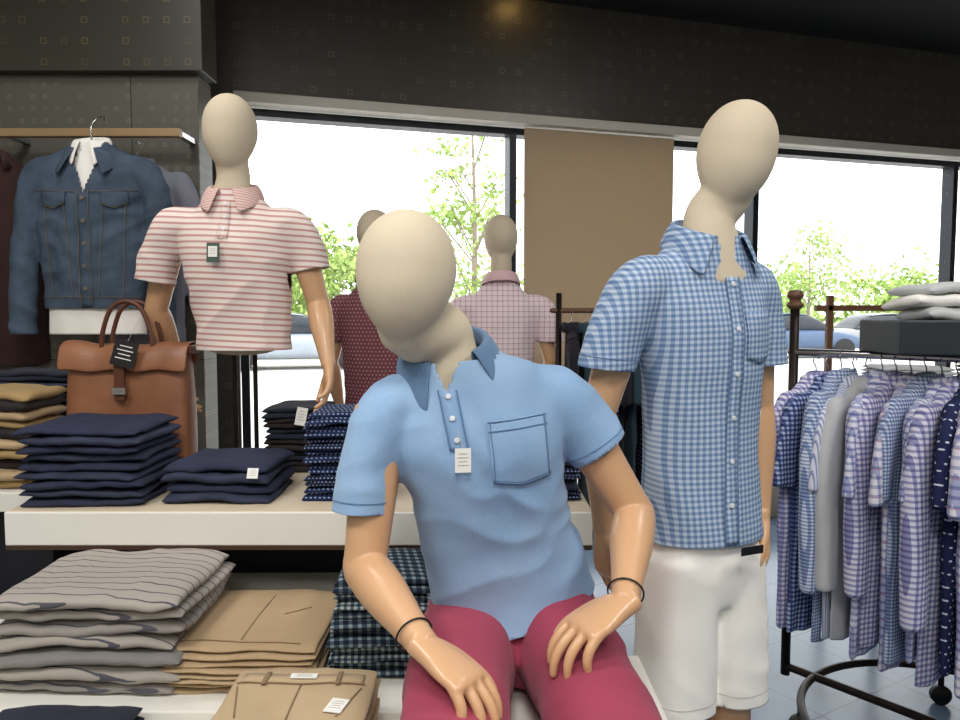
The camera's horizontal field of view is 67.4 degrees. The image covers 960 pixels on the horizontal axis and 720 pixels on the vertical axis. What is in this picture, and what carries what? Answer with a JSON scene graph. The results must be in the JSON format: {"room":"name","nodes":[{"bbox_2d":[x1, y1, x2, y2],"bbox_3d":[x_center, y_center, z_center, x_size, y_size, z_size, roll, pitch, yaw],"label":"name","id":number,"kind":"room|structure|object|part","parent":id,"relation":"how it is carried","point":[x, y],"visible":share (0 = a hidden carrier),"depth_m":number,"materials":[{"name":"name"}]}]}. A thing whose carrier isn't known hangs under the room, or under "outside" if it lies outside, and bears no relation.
{"room":"clothing store","nodes":[
{"label":"clothing store","id":0,"kind":"room"},
{"bbox_2d":[0,0,218,450],"bbox_3d":[-2.075,-0.436,3.129,1.850,3.280,0.200,0,4,0],"label":"panel","id":1,"kind":"object","parent":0,"point":[64,63],"visible":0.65,"depth_m":3.03,"materials":[{"name":"tile"}]},
{"bbox_2d":[0,128,195,144],"bbox_3d":[-2.000,-0.915,2.961,1.600,0.033,0.175,0,4,0],"label":"rail","id":2,"kind":"object","parent":1,"relation":"attached to","point":[20,135],"visible":1,"depth_m":2.87,"materials":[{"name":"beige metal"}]},
{"bbox_2d":[90,116,104,139],"bbox_3d":[-1.500,-0.844,2.843,0.376,0.246,0.136,0,4,0],"label":"hanger","id":3,"kind":"object","parent":2,"relation":"hanging from","point":[99,117],"visible":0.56,"depth_m":2.78,"materials":[{"name":"silver metal"}]},
{"bbox_2d":[8,142,176,334],"bbox_3d":[-1.500,-0.479,2.808,0.646,0.757,0.194,0,4,0],"label":"denim jacket","id":4,"kind":"object","parent":3,"relation":"hanging from","point":[86,244],"visible":0.87,"depth_m":2.74,"materials":[{"name":"blue fabric"}]},
{"bbox_2d":[49,137,146,333],"bbox_3d":[-1.499,-0.487,2.803,0.379,0.772,0.139,0,4,0],"label":"dress shirt","id":5,"kind":"object","parent":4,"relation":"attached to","point":[61,320],"visible":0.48,"depth_m":2.77,"materials":[{"name":"fabric"}]},
{"bbox_2d":[0,141,199,367],"bbox_3d":[-1.776,-0.445,3.007,1.207,0.956,0.404,-1,4,-18],"label":"jackets","id":6,"kind":"object","parent":2,"relation":"hanging from","point":[31,350],"visible":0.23,"depth_m":2.97,"materials":[{"name":"multicoloured fabric"}]},
{"bbox_3d":[-2.075,-1.638,3.039,1.850,0.870,0.170,0,4,0],"label":"soffit panel","id":7,"kind":"part","parent":1,"relation":"part of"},
{"bbox_2d":[211,98,241,448],"bbox_3d":[-2.195,-0.117,3.797,1.736,2.560,0.641,0,4,0],"label":"pier","id":8,"kind":"object","parent":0,"point":[225,420],"depth_m":3.97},
{"bbox_2d":[207,0,959,161],"bbox_3d":[1.629,-1.823,4.794,9.720,0.720,0.160,-1,4,-16],"label":"wall","id":9,"kind":"structure","parent":0,"point":[532,57],"depth_m":4.41,"materials":[{"name":"black paint"}]},
{"bbox_2d":[241,355,251,447],"bbox_3d":[-1.321,-0.228,4.042,0.044,2.310,0.100,-1,4,-16],"label":"mullion","id":10,"kind":"object","parent":9,"relation":"attached to","point":[245,359],"visible":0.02,"depth_m":4.02,"materials":[{"name":"black metal"}]},
{"bbox_2d":[251,108,509,137],"bbox_3d":[-0.567,-1.374,4.188,1.526,0.040,0.100,-1,4,-16],"label":"rail","id":11,"kind":"object","parent":9,"relation":"attached to","point":[260,114],"visible":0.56,"depth_m":4.15,"materials":[{"name":"metal"}]},
{"bbox_2d":[505,128,516,272],"bbox_3d":[0.188,-0.255,4.476,0.044,2.310,0.100,-1,4,-16],"label":"mullion","id":12,"kind":"object","parent":9,"relation":"attached to","point":[511,139],"visible":0.32,"depth_m":4.38,"materials":[{"name":"black metal"}]},
{"bbox_2d":[233,90,959,159],"bbox_3d":[2.486,-1.468,4.931,7.910,0.055,0.085,-1,4,-16],"label":"lintel","id":13,"kind":"object","parent":9,"relation":"attached to","point":[260,99],"visible":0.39,"depth_m":4.28,"materials":[{"name":"grey paint"}]},
{"bbox_2d":[524,128,673,365],"bbox_3d":[0.751,-0.607,4.504,1.010,1.590,0.016,-1,4,-16],"label":"roller shade","id":14,"kind":"object","parent":9,"relation":"attached to","point":[595,203],"visible":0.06,"depth_m":4.46,"materials":[{"name":"fabric"}]},
{"bbox_2d":[517,128,697,151],"bbox_3d":[1.019,-1.403,4.644,1.686,0.040,0.100,-1,4,-16],"label":"rail","id":15,"kind":"object","parent":9,"relation":"attached to","point":[678,145],"visible":0.2,"depth_m":4.68,"materials":[{"name":"metal"}]},
{"bbox_2d":[744,192,758,260],"bbox_3d":[1.850,-0.285,4.954,0.044,2.310,0.100,-1,4,-16],"label":"mullion","id":16,"kind":"object","parent":9,"relation":"attached to","point":[751,215],"visible":0.02,"depth_m":4.87,"materials":[{"name":"metal"}]},
{"bbox_2d":[777,148,953,168],"bbox_3d":[2.676,-1.433,5.121,1.676,0.040,0.100,-1,4,-16],"label":"rail","id":17,"kind":"object","parent":9,"relation":"attached to","point":[782,152],"visible":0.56,"depth_m":5.09,"materials":[{"name":"metal"}]},
{"bbox_2d":[935,161,958,367],"bbox_3d":[3.503,-0.315,5.429,0.044,2.310,0.100,-1,4,-16],"label":"mullion","id":18,"kind":"object","parent":9,"relation":"attached to","point":[949,196],"visible":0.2,"depth_m":5.36,"materials":[{"name":"black metal"}]},
{"bbox_2d":[534,0,959,54],"bbox_3d":[1.650,-2.054,1.525,9.300,0.150,9.300,0,4,0],"label":"ceiling","id":19,"kind":"structure","parent":0,"point":[926,25],"depth_m":4.54,"materials":[{"name":"black paint"}]},
{"bbox_2d":[584,516,959,719],"bbox_3d":[1.650,1.344,1.737,9.300,0.100,9.300,0,4,0],"label":"floor","id":20,"kind":"structure","parent":0,"point":[896,685],"depth_m":2.76,"materials":[{"name":"stone"}]},
{"bbox_2d":[0,488,85,594],"bbox_3d":[-1.860,0.814,2.526,1.080,0.860,0.620,0,4,0],"label":"side table","id":21,"kind":"object","parent":20,"relation":"on","point":[16,566],"visible":0.02,"depth_m":2.29,"materials":[{"name":"white laminate"}]},
{"bbox_2d":[0,383,66,487],"bbox_3d":[-1.528,0.242,2.337,0.284,0.321,0.281,0,4,0],"label":"trousers","id":22,"kind":"object","parent":21,"relation":"on","point":[22,405],"visible":0.55,"depth_m":2.24,"materials":[{"name":"beige fabric"}]},
{"bbox_2d":[0,367,67,415],"bbox_3d":[-1.596,0.204,2.647,0.331,0.349,0.264,0,4,0],"label":"jeans","id":23,"kind":"object","parent":21,"relation":"on","point":[49,376],"visible":0.12,"depth_m":2.53,"materials":[{"name":"fabric"}]},
{"bbox_2d":[0,573,404,719],"bbox_3d":[-0.600,1.010,2.027,1.700,0.530,0.860,0,4,0],"label":"table","id":24,"kind":"object","parent":20,"relation":"on","point":[204,706],"visible":0.04,"depth_m":1.64,"materials":[{"name":"white laminate"}]},
{"bbox_2d":[160,589,336,693],"bbox_3d":[-0.557,0.706,1.831,0.379,0.115,0.401,0,4,0],"label":"trousers","id":25,"kind":"object","parent":24,"relation":"on","point":[244,630],"visible":0.75,"depth_m":1.72,"materials":[{"name":"beige fabric"}]},
{"bbox_2d":[325,548,429,676],"bbox_3d":[-0.240,0.637,1.836,0.261,0.252,0.286,0,4,0],"label":"shirts","id":26,"kind":"object","parent":24,"relation":"on","point":[357,640],"visible":0.38,"depth_m":1.72,"materials":[{"name":"blue fabric"}]},
{"bbox_2d":[4,472,591,572],"bbox_3d":[-0.500,0.821,2.406,1.620,0.860,0.800,0,4,0],"label":"display shelf","id":27,"kind":"object","parent":20,"relation":"on","point":[287,534],"visible":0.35,"depth_m":1.99,"materials":[{"name":"white wood"}]},
{"bbox_2d":[11,413,181,506],"bbox_3d":[-1.133,0.292,2.166,0.371,0.244,0.346,0,4,0],"label":"stack","id":28,"kind":"object","parent":27,"relation":"on","point":[76,459],"visible":0.98,"depth_m":2.02,"materials":[{"name":"blue fabric"}]},
{"bbox_2d":[57,299,198,459],"bbox_3d":[-1.175,0.093,2.413,0.440,0.592,0.171,0,4,0],"label":"handbag","id":29,"kind":"object","parent":27,"relation":"on","point":[120,376],"visible":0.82,"depth_m":2.37,"materials":[{"name":"brown leather"}]},
{"bbox_3d":[-1.170,-0.112,2.383,0.185,0.180,0.015,0,4,0],"label":"bag handle","id":30,"kind":"part","parent":29,"relation":"part of","materials":[{"name":"leather"}]},
{"bbox_3d":[-1.170,-0.116,2.453,0.185,0.180,0.015,0,4,0],"label":"bag handle","id":31,"kind":"part","parent":29,"relation":"part of","materials":[{"name":"leather"}]},
{"bbox_2d":[160,448,295,503],"bbox_3d":[-0.756,0.348,2.196,0.332,0.124,0.303,0,4,0],"label":"stack","id":32,"kind":"object","parent":27,"relation":"on","point":[208,474],"visible":0.99,"depth_m":2.07,"materials":[{"name":"fabric"}]},
{"bbox_2d":[247,468,258,478],"bbox_3d":[-0.640,0.319,2.027,0.031,0.028,0.014,0,4,-5],"label":"price label","id":33,"kind":"object","parent":32,"relation":"attached to","point":[252,473],"visible":1,"depth_m":2.03,"materials":[{"name":"white paper"}]},
{"bbox_3d":[-0.490,0.869,2.479,1.580,0.755,0.040,0,4,0],"label":"panel","id":34,"kind":"part","parent":27,"relation":"part of","materials":[{"name":"black"}]},
{"bbox_2d":[144,93,335,447],"bbox_3d":[-0.795,-0.242,2.445,0.703,1.255,0.324,1,4,10],"label":"mannequin","id":35,"kind":"object","parent":27,"relation":"on","point":[229,127],"visible":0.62,"depth_m":2.34},
{"bbox_3d":[-1.071,-0.136,2.495,0.161,0.674,0.314,-1,4,-14],"label":"arm","id":36,"kind":"part","parent":35,"relation":"part of"},
{"bbox_2d":[134,184,329,350],"bbox_3d":[-0.826,-0.313,2.382,0.646,0.558,0.269,0,4,0],"label":"polo shirt","id":37,"kind":"object","parent":35,"relation":"on","point":[239,254],"visible":0.96,"depth_m":2.31,"materials":[{"name":"pink fabric"}]},
{"bbox_3d":[-0.840,0.131,2.473,0.016,0.506,0.016,0,4,0],"label":"stand rod","id":38,"kind":"part","parent":35,"relation":"part of","materials":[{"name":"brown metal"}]},
{"bbox_3d":[-0.770,0.131,2.473,0.016,0.506,0.016,0,4,0],"label":"stand rod","id":39,"kind":"part","parent":35,"relation":"part of","materials":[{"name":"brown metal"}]},
{"bbox_3d":[-0.536,-0.147,2.365,0.242,0.628,0.152,4,5,44],"label":"arm","id":40,"kind":"part","parent":35,"relation":"part of"},
{"bbox_2d":[261,400,334,471],"bbox_3d":[-0.637,0.268,2.576,0.232,0.234,0.270,0,4,0],"label":"shirts","id":41,"kind":"object","parent":27,"relation":"on","point":[280,417],"visible":0.46,"depth_m":2.46,"materials":[{"name":"black fabric"}]},
{"bbox_2d":[294,407,307,425],"bbox_3d":[-0.600,0.190,2.417,0.046,0.066,0.007,-1,4,-10],"label":"price label","id":42,"kind":"object","parent":41,"relation":"attached to","point":[301,414],"visible":1,"depth_m":2.42,"materials":[{"name":"white paper"}]},
{"bbox_3d":[-0.500,0.401,2.382,1.620,0.018,0.795,0,4,0],"label":"shelf","id":43,"kind":"part","parent":27,"relation":"part of","materials":[{"name":"white wood"}]},
{"bbox_2d":[302,404,356,500],"bbox_3d":[-0.391,0.275,2.195,0.262,0.268,0.258,0,4,0],"label":"shirts","id":44,"kind":"object","parent":27,"relation":"on","point":[327,427],"visible":0.39,"depth_m":2.09,"materials":[{"name":"blue fabric"}]},
{"bbox_2d":[564,462,581,499],"bbox_3d":[0.172,0.337,2.212,0.254,0.141,0.276,0,4,0],"label":"shirts","id":45,"kind":"object","parent":27,"relation":"on","point":[571,473],"visible":0.16,"depth_m":2.09,"materials":[{"name":"blue fabric"}]},
{"bbox_2d":[331,209,384,403],"bbox_3d":[-0.503,0.235,3.474,0.546,1.898,0.406,0,4,0],"label":"mannequin","id":46,"kind":"object","parent":20,"relation":"on","point":[369,216],"visible":0.12,"depth_m":3.52},
{"bbox_3d":[-0.700,0.061,3.581,0.153,0.694,0.173,0,4,0],"label":"arm","id":47,"kind":"part","parent":46,"relation":"part of"},
{"bbox_2d":[330,276,397,403],"bbox_3d":[-0.499,-0.090,3.451,0.637,0.689,0.242,2,4,35],"label":"shirt","id":48,"kind":"object","parent":46,"relation":"attached to","point":[366,361],"visible":0.34,"depth_m":3.36,"materials":[{"name":"red fabric"}]},
{"bbox_2d":[484,214,554,364],"bbox_3d":[0.096,0.223,3.652,0.519,1.899,0.427,-3,5,-40],"label":"mannequin","id":49,"kind":"object","parent":20,"relation":"on","point":[500,234],"visible":0.19,"depth_m":3.54},
{"bbox_2d":[450,270,564,362],"bbox_3d":[0.109,-0.101,3.620,0.636,0.690,0.238,0,4,0],"label":"shirt","id":50,"kind":"object","parent":49,"relation":"attached to","point":[515,319],"visible":0.52,"depth_m":3.53,"materials":[{"name":"pink fabric"}]},
{"bbox_3d":[0.323,0.055,3.687,0.153,0.694,0.177,0,4,0],"label":"arm","id":51,"kind":"part","parent":49,"relation":"part of"},
{"bbox_2d":[550,293,594,365],"bbox_3d":[0.590,0.443,3.334,0.544,1.500,0.440,0,4,0],"label":"clothing rack","id":52,"kind":"object","parent":20,"relation":"on","point":[558,310],"visible":0.25,"depth_m":3.28,"materials":[{"name":"brown metal"}]},
{"bbox_3d":[0.360,0.443,3.334,0.028,1.500,0.027,0,4,0],"label":"post","id":53,"kind":"part","parent":52,"relation":"part of","materials":[{"name":"brown metal"}]},
{"bbox_3d":[0.590,-0.226,3.292,0.544,0.024,0.024,0,4,0],"label":"hang rail","id":54,"kind":"part","parent":52,"relation":"part of","materials":[{"name":"brown wood"}]},
{"bbox_2d":[560,311,642,506],"bbox_3d":[0.581,0.221,3.321,0.431,0.915,0.586,0,4,0],"label":"shirts","id":55,"kind":"object","parent":52,"relation":"hanging from","point":[629,413],"visible":0.19,"depth_m":3.16,"materials":[{"name":"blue fabric"}]},
{"bbox_2d":[510,656,667,719],"bbox_3d":[0.110,0.984,1.405,0.470,0.660,0.372,0,4,0],"label":"plinth","id":56,"kind":"object","parent":20,"relation":"on","point":[522,706],"visible":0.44,"depth_m":1.38,"materials":[{"name":"white laminate"}]},
{"bbox_2d":[343,209,655,719],"bbox_3d":[0.048,0.538,1.144,0.582,1.578,0.633,0,4,0],"label":"mannequin","id":57,"kind":"object","parent":56,"relation":"on","point":[406,260],"visible":0.74,"depth_m":1.18},
{"bbox_3d":[-0.111,0.312,1.181,0.139,0.464,0.418,-2,4,-33],"label":"arm","id":58,"kind":"part","parent":57,"relation":"part of"},
{"bbox_2d":[332,326,623,640],"bbox_3d":[-0.013,0.232,1.393,0.553,0.598,0.303,-1,4,-23],"label":"polo shirt","id":59,"kind":"object","parent":57,"relation":"on","point":[480,461],"visible":0.86,"depth_m":1.28,"materials":[{"name":"fabric"}]},
{"bbox_2d":[400,593,661,719],"bbox_3d":[0.084,0.524,1.262,0.441,0.282,0.628,0,4,0],"label":"chinos","id":60,"kind":"object","parent":57,"relation":"attached to","point":[613,689],"visible":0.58,"depth_m":1.16,"materials":[{"name":"fabric"}]},
{"bbox_3d":[0.224,0.272,1.272,0.229,0.454,0.345,0,4,0],"label":"arm","id":61,"kind":"part","parent":57,"relation":"part of"},
{"bbox_2d":[585,99,778,719],"bbox_3d":[0.491,0.363,1.684,0.534,1.865,0.400,0,4,0],"label":"mannequin","id":62,"kind":"object","parent":20,"relation":"on","point":[738,146],"visible":0.3,"depth_m":1.54},
{"bbox_3d":[0.302,0.174,1.580,0.162,0.721,0.116,3,5,39],"label":"arm","id":63,"kind":"part","parent":62,"relation":"part of"},
{"bbox_2d":[577,220,787,555],"bbox_3d":[0.467,0.046,1.633,0.507,0.732,0.263,0,4,0],"label":"shirt","id":64,"kind":"object","parent":62,"relation":"attached to","point":[703,344],"visible":0.94,"depth_m":1.54,"materials":[{"name":"blue fabric"}]},
{"bbox_2d":[634,541,768,719],"bbox_3d":[0.510,0.568,1.672,0.316,0.526,0.203,-1,4,-20],"label":"shorts","id":65,"kind":"object","parent":62,"relation":"attached to","point":[701,643],"visible":0.59,"depth_m":1.58,"materials":[{"name":"fabric"}]},
{"bbox_3d":[0.542,0.860,1.664,0.319,0.847,0.247,-1,4,-18],"label":"leg","id":66,"kind":"part","parent":62,"relation":"part of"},
{"bbox_3d":[0.640,0.167,1.688,0.095,0.715,0.168,2,4,27],"label":"arm","id":67,"kind":"part","parent":62,"relation":"part of"},
{"bbox_2d":[592,485,778,532],"bbox_3d":[2.475,0.966,5.213,7.693,0.220,2.357,0,4,0],"label":"sill","id":68,"kind":"structure","parent":20,"relation":"on","point":[775,490],"depth_m":5.01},
{"bbox_2d":[814,295,904,371],"bbox_3d":[2.420,0.433,3.484,1.400,1.500,0.600,0,4,0],"label":"clothing rack","id":69,"kind":"object","parent":20,"relation":"on","point":[829,307],"visible":0.23,"depth_m":3.68,"materials":[{"name":"brown metal"}]},
{"bbox_3d":[1.795,0.417,3.738,0.030,1.500,0.030,0,4,0],"label":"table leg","id":70,"kind":"part","parent":69,"relation":"part of","materials":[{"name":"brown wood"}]},
{"bbox_2d":[780,290,959,719],"bbox_3d":[1.460,0.522,2.159,0.906,1.488,0.906,0,4,0],"label":"clothing rack","id":71,"kind":"object","parent":20,"relation":"on","point":[936,340],"visible":0.88,"depth_m":2.34,"materials":[{"name":"brown metal"}]},
{"bbox_3d":[1.108,0.480,2.573,0.032,1.320,0.032,0,4,0],"label":"post","id":72,"kind":"part","parent":71,"relation":"part of","materials":[{"name":"brown metal"}]},
{"bbox_2d":[773,352,959,698],"bbox_3d":[1.448,0.474,2.171,0.625,0.990,1.000,-3,5,-41],"label":"shirts","id":73,"kind":"object","parent":71,"relation":"hanging from","point":[866,474],"visible":0.99,"depth_m":2.16,"materials":[{"name":"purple fabric"}]},
{"bbox_3d":[1.460,-0.003,2.127,0.025,0.026,1.135,-3,5,-40],"label":"hang rail","id":74,"kind":"part","parent":71,"relation":"part of","materials":[{"name":"silver metal"}]},
{"bbox_2d":[859,320,959,354],"bbox_3d":[1.455,-0.072,2.195,0.450,0.100,0.320,1,4,9],"label":"box","id":75,"kind":"object","parent":71,"relation":"on","point":[886,337],"depth_m":2.07,"materials":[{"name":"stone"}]},
{"bbox_2d":[881,282,959,319],"bbox_3d":[1.470,-0.174,2.193,0.361,0.126,0.292,0,4,0],"label":"shirts","id":76,"kind":"object","parent":71,"relation":"on","point":[940,300],"visible":0.98,"depth_m":2.13,"materials":[{"name":"white fabric"}]},
{"bbox_3d":[1.660,1.155,2.592,0.020,0.110,0.019,0,4,0],"label":"caster stem","id":77,"kind":"part","parent":71,"relation":"part of","materials":[{"name":"brown metal"}]},
{"bbox_3d":[-0.700,1.068,1.349,1.100,0.500,0.480,0,4,0],"label":"bench","id":78,"kind":"object","parent":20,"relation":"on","visible":0},
{"bbox_2d":[0,705,144,719],"bbox_3d":[-0.853,0.776,1.400,0.317,0.090,0.268,0,4,0],"label":"sweater","id":79,"kind":"object","parent":78,"relation":"on","point":[34,712],"visible":1,"depth_m":1.49,"materials":[{"name":"fabric"}]},
{"bbox_2d":[211,668,380,719],"bbox_3d":[-0.365,0.740,1.397,0.315,0.162,0.309,0,4,0],"label":"trousers","id":80,"kind":"object","parent":78,"relation":"on","point":[262,694],"visible":0.98,"depth_m":1.43,"materials":[{"name":"beige fabric"}]},
{"bbox_2d":[290,673,317,678],"bbox_3d":[-0.365,0.655,1.494,0.055,0.003,0.018,0,4,0],"label":"label","id":81,"kind":"object","parent":80,"relation":"on","point":[293,675],"visible":1,"depth_m":1.49,"materials":[{"name":"white paper"}]},
{"bbox_2d":[323,698,349,713],"bbox_3d":[-0.275,0.661,1.379,0.035,0.003,0.050,1,4,11],"label":"price label","id":82,"kind":"object","parent":80,"relation":"on","point":[336,705],"visible":1,"depth_m":1.38,"materials":[{"name":"white paper"}]},
{"bbox_2d":[860,364,956,376],"bbox_3d":[1.998,0.114,3.365,0.307,0.182,0.321,0,4,0],"label":"shirts","id":83,"kind":"object","parent":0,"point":[947,372],"visible":0.23,"depth_m":3.26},
{"label":"outside","id":84,"kind":"structure","parent":0,"visible":0},
{"bbox_2d":[449,267,888,326],"bbox_3d":[7.008,-3.910,44.021,82.437,5.016,6.832,0,4,0],"label":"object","id":85,"kind":"object","parent":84,"point":[846,314],"visible":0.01,"depth_m":43.73,"materials":[{"name":"green plant"}]},
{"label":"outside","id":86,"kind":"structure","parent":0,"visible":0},
{"bbox_2d":[241,324,959,482],"bbox_3d":[0.000,-2.372,61.772,160.000,0.100,116.400,0,4,0],"label":"parking lot","id":87,"kind":"structure","parent":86,"point":[279,381],"depth_m":16.88,"materials":[{"name":"grey asphalt"}]},
{"bbox_2d":[240,313,342,367],"bbox_3d":[-5.033,-0.536,19.496,4.481,1.515,1.900,-1,4,-14],"label":"car","id":88,"kind":"object","parent":87,"relation":"on","point":[303,344],"visible":0.21,"depth_m":18.74,"materials":[{"name":"silver paint"}]},
{"bbox_3d":[-5.315,-0.933,19.399,2.951,0.688,1.500,-1,4,-14],"label":"cabin glass","id":89,"kind":"part","parent":88,"relation":"part of","materials":[{"name":"grey glass"}]},
{"bbox_2d":[293,222,346,312],"bbox_3d":[-7.328,-2.707,27.025,5.197,4.977,5.531,0,4,0],"label":"street tree","id":90,"kind":"object","parent":87,"relation":"on","point":[323,222],"visible":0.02,"depth_m":26.39,"materials":[{"name":"green plant"}]},
{"bbox_2d":[291,217,358,314],"bbox_3d":[-5.239,-2.499,24.260,5.017,4.839,5.501,1,4,22],"label":"street tree","id":91,"kind":"object","parent":87,"relation":"on","point":[344,262],"visible":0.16,"depth_m":23.55,"materials":[{"name":"green plant"}]},
{"bbox_2d":[429,133,432,217],"bbox_3d":[-1.590,-4.363,19.766,0.620,9.120,0.300,0,4,0],"label":"light pole","id":92,"kind":"object","parent":87,"relation":"on","point":[430,134],"visible":0.06,"depth_m":19.68,"materials":[{"name":"silver metal"}]},
{"bbox_2d":[414,134,523,302],"bbox_3d":[-0.235,-2.135,13.873,2.294,5.410,2.674,-1,4,-10],"label":"street tree","id":93,"kind":"object","parent":87,"relation":"on","point":[450,214],"visible":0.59,"depth_m":13.79,"materials":[{"name":"green plant"}]},
{"bbox_2d":[758,247,826,319],"bbox_3d":[13.735,-2.969,33.968,5.678,4.565,5.657,0,4,0],"label":"street tree","id":94,"kind":"object","parent":87,"relation":"on","point":[804,309],"visible":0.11,"depth_m":33.77,"materials":[{"name":"green plant"}]},
{"bbox_2d":[783,313,859,358],"bbox_3d":[10.567,-0.849,24.491,4.481,1.515,1.900,0,4,-6],"label":"car","id":95,"kind":"object","parent":87,"relation":"on","point":[811,329],"visible":0.32,"depth_m":23.72,"materials":[{"name":"blue paint"}]},
{"bbox_3d":[10.276,-1.248,24.437,2.951,0.688,1.500,0,4,-6],"label":"cabin glass","id":96,"kind":"part","parent":95,"relation":"part of","materials":[{"name":"glass"}]},
{"bbox_2d":[776,209,871,315],"bbox_3d":[11.749,-2.734,25.810,3.530,5.115,3.185,0,4,0],"label":"street tree","id":97,"kind":"object","parent":87,"relation":"on","point":[807,288],"visible":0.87,"depth_m":25.64,"materials":[{"name":"green plant"}]},
{"bbox_2d":[833,313,901,350],"bbox_3d":[14.767,-0.942,25.988,4.481,1.515,1.900,0,4,-6],"label":"car","id":98,"kind":"object","parent":87,"relation":"on","point":[851,324],"visible":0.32,"depth_m":25.30,"materials":[{"name":"grey paint"}]},
{"bbox_3d":[14.476,-1.342,25.934,2.951,0.688,1.500,0,4,-6],"label":"cabin glass","id":99,"kind":"part","parent":98,"relation":"part of","materials":[{"name":"glass"}]},
{"bbox_2d":[827,246,938,316],"bbox_3d":[20.366,-3.174,35.592,5.054,4.858,6.600,0,4,0],"label":"street tree","id":100,"kind":"object","parent":87,"relation":"on","point":[862,283],"visible":0.34,"depth_m":35.95,"materials":[{"name":"green plant"}]}
]}

